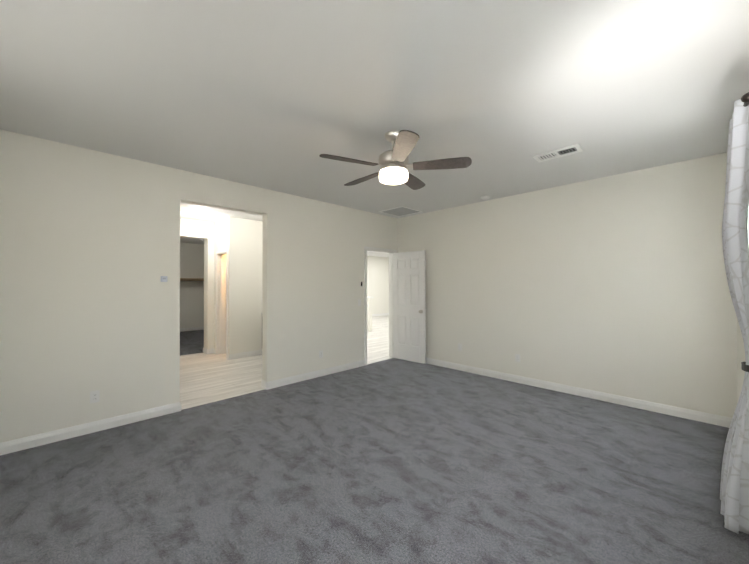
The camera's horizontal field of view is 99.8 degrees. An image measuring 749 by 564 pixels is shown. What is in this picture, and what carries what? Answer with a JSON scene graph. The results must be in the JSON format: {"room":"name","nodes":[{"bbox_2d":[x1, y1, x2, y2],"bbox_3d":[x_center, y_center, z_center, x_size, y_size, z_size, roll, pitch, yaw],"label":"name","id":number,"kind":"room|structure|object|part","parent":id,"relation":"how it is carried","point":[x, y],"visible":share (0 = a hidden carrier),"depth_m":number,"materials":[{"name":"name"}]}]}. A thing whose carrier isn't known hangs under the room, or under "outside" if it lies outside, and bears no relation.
{"room":"empty bedroom","nodes":[
{"label":"empty bedroom","id":0,"kind":"room"},
{"bbox_2d":[180,330,203,355],"bbox_3d":[-4.936,1.540,8.143,2.640,0.060,3.940,0,-1,-45],"label":"floor","id":1,"kind":"structure","parent":0,"point":[191,342],"depth_m":7.86,"materials":[{"name":"grey carpet"}]},
{"bbox_2d":[180,243,203,327],"bbox_3d":[-6.297,0.156,9.486,2.580,2.740,0.140,0,-1,-45],"label":"wall","id":2,"kind":"structure","parent":0,"point":[191,293],"depth_m":9.93,"materials":[{"name":"white paint"}]},
{"bbox_2d":[180,278,203,281],"bbox_3d":[-6.071,-0.062,9.360,2.438,0.106,0.359,0,-1,-45],"label":"closet shelf","id":3,"kind":"object","parent":2,"relation":"attached to","point":[191,279],"depth_m":9.78,"materials":[{"name":"brown wood"}]},
{"bbox_2d":[180,326,203,331],"bbox_3d":[-6.194,1.476,9.464,2.370,0.100,0.014,0,-1,-45],"label":"baseboard","id":4,"kind":"structure","parent":2,"relation":"attached to","point":[202,328],"depth_m":9.91,"materials":[{"name":"white paint"}]},
{"bbox_2d":[180,219,213,348],"bbox_3d":[-3.755,0.121,6.451,3.240,2.740,0.250,0,-1,-45],"label":"wall","id":5,"kind":"structure","parent":0,"point":[195,229],"depth_m":6.59,"materials":[{"name":"white paint"}]},
{"bbox_2d":[0,129,397,442],"bbox_3d":[1.045,0.117,6.906,12.780,2.740,0.140,0,-1,-45],"label":"wall","id":6,"kind":"structure","parent":0,"point":[89,254],"depth_m":3.23,"materials":[{"name":"white paint"}]},
{"bbox_2d":[90,390,99,403],"bbox_3d":[-2.717,1.114,3.064,0.070,0.115,0.008,0,-1,-45],"label":"electrical outlet","id":7,"kind":"object","parent":6,"relation":"attached to","point":[94,396],"visible":1,"depth_m":3.06,"materials":[{"name":"white plastic"}]},
{"bbox_2d":[161,276,166,281],"bbox_3d":[-2.314,-0.032,3.469,0.064,0.064,0.018,0,-1,-45],"label":"light switch","id":8,"kind":"object","parent":6,"relation":"attached to","point":[163,278],"visible":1,"depth_m":3.46,"materials":[{"name":"white plastic"}]},
{"bbox_2d":[0,358,731,454],"bbox_3d":[0.060,1.397,2.818,5.363,0.100,4.540,0,-1,-45],"label":"baseboard","id":9,"kind":"structure","parent":6,"relation":"attached to","point":[15,445],"depth_m":3.49,"materials":[{"name":"white paint"}]},
{"bbox_2d":[364,246,396,364],"bbox_3d":[0.075,0.424,5.942,0.868,2.109,0.172,0,-1,-45],"label":"door frame","id":10,"kind":"structure","parent":6,"relation":"attached to","point":[390,252],"depth_m":6.00,"materials":[{"name":"white paint"}]},
{"bbox_2d":[393,250,425,363],"bbox_3d":[0.641,0.450,5.887,0.724,2.030,0.167,-1,-1,42],"label":"door","id":11,"kind":"structure","parent":6,"relation":"in","point":[409,306],"depth_m":5.85,"materials":[{"name":"white paint"}]},
{"bbox_2d":[214,217,234,353],"bbox_3d":[-3.048,0.119,6.377,0.100,2.740,0.850,0,-1,-45],"label":"wall","id":12,"kind":"structure","parent":0,"point":[224,234],"depth_m":6.10,"materials":[{"name":"white paint"}]},
{"bbox_2d":[215,249,227,358],"bbox_3d":[-3.009,0.429,6.335,0.132,2.119,0.658,0,-1,-45],"label":"door frame","id":13,"kind":"structure","parent":12,"relation":"attached to","point":[218,306],"depth_m":6.49,"materials":[{"name":"white paint"}]},
{"bbox_2d":[221,255,225,353],"bbox_3d":[-2.962,0.465,6.656,0.514,2.030,0.167,0,-1,-35],"label":"room door","id":14,"kind":"structure","parent":12,"relation":"in","point":[223,304],"depth_m":6.52,"materials":[{"name":"white paint"}]},
{"bbox_2d":[234,218,262,353],"bbox_3d":[-2.351,0.119,6.540,1.120,2.740,0.100,0,-1,-45],"label":"wall","id":15,"kind":"structure","parent":0,"point":[248,290],"depth_m":6.30,"materials":[{"name":"white paint"}]},
{"bbox_2d":[227,350,261,359],"bbox_3d":[-2.550,1.437,6.250,0.674,0.100,0.018,0,-1,-45],"label":"baseboard","id":16,"kind":"structure","parent":15,"relation":"attached to","point":[238,355],"depth_m":6.22,"materials":[{"name":"white paint"}]},
{"bbox_2d":[180,315,390,409],"bbox_3d":[-0.754,1.546,9.449,11.740,0.060,6.270,0,-1,-45],"label":"floor","id":17,"kind":"structure","parent":0,"point":[205,378],"depth_m":5.15,"materials":[{"name":"beige wood"}]},
{"bbox_2d":[367,297,373,331],"bbox_3d":[-1.254,1.002,10.854,0.200,1.060,3.300,0,-1,-45],"label":"wall","id":18,"kind":"structure","parent":17,"relation":"on","point":[369,314],"depth_m":9.69,"materials":[{"name":"white paint"}]},
{"bbox_2d":[0,358,748,563],"bbox_3d":[0.151,1.476,2.725,5.643,0.060,4.560,0,-1,-45],"label":"floor carpet","id":19,"kind":"object","parent":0,"point":[394,461],"visible":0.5,"depth_m":2.27,"materials":[{"name":"grey carpet"}]},
{"bbox_2d":[0,0,748,257],"bbox_3d":[0.177,-1.292,7.794,12.780,0.100,11.680,0,-1,-45],"label":"ceiling","id":20,"kind":"structure","parent":0,"point":[279,95],"depth_m":2.10,"materials":[{"name":"white paint"}]},
{"bbox_2d":[319,130,471,189],"bbox_3d":[0.138,-1.087,2.810,1.264,0.412,1.223,0,-1,-45],"label":"fan","id":21,"kind":"object","parent":20,"relation":"hanging from","point":[394,164],"visible":1,"depth_m":2.67,"materials":[{"name":"brown wood"}]},
{"bbox_2d":[379,206,422,216],"bbox_3d":[0.471,-1.260,5.650,0.560,0.010,0.560,0,-1,-45],"label":"ceiling vent","id":22,"kind":"object","parent":20,"relation":"in","point":[400,211],"visible":1,"depth_m":5.62,"materials":[{"name":"white plastic"}]},
{"bbox_2d":[481,195,489,199],"bbox_3d":[1.661,-1.256,4.717,0.132,0.041,0.132,0,-1,-45],"label":"smoke detector","id":23,"kind":"object","parent":20,"relation":"attached to","point":[485,197],"visible":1,"depth_m":4.68,"materials":[{"name":"white plastic"}]},
{"bbox_2d":[533,144,582,162],"bbox_3d":[1.834,-1.286,3.165,0.200,0.013,0.400,0,-1,-45],"label":"ceiling vent","id":24,"kind":"object","parent":20,"relation":"in","point":[562,152],"visible":1,"depth_m":3.15,"materials":[{"name":"white plastic"}]},
{"bbox_2d":[367,256,388,313],"bbox_3d":[-1.713,0.182,12.830,8.360,2.740,0.140,0,-1,-45],"label":"wall","id":25,"kind":"structure","parent":0,"point":[378,279],"depth_m":14.62,"materials":[{"name":"white paint"}]},
{"bbox_2d":[372,313,388,316],"bbox_3d":[-1.706,1.501,12.713,8.220,0.100,0.014,0,-1,-45],"label":"baseboard","id":26,"kind":"structure","parent":25,"relation":"attached to","point":[381,314],"depth_m":14.67,"materials":[{"name":"white paint"}]},
{"bbox_2d":[398,152,737,417],"bbox_3d":[2.111,0.092,4.668,0.140,2.740,4.540,0,-1,-45],"label":"wall","id":27,"kind":"structure","parent":0,"point":[617,284],"depth_m":3.91,"materials":[{"name":"white paint"}]},
{"bbox_2d":[736,212,748,399],"bbox_3d":[1.704,0.057,1.169,5.643,2.740,0.140,0,-1,-45],"label":"wall","id":28,"kind":"structure","parent":0,"point":[740,359],"depth_m":2.89,"materials":[{"name":"white paint"}]},
{"bbox_2d":[720,92,748,533],"bbox_3d":[2.350,0.207,2.041,1.170,2.425,0.192,0,-1,-45],"label":"curtain","id":29,"kind":"object","parent":28,"relation":"hanging from","point":[734,491],"visible":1,"depth_m":1.79,"materials":[{"name":"fabric"}]},
{"bbox_3d":[2.272,0.514,1.897,0.150,0.040,0.084,0,-1,-45],"label":"cord","id":30,"kind":"part","parent":29,"relation":"part of","materials":[{"name":"black plastic"}]}
]}

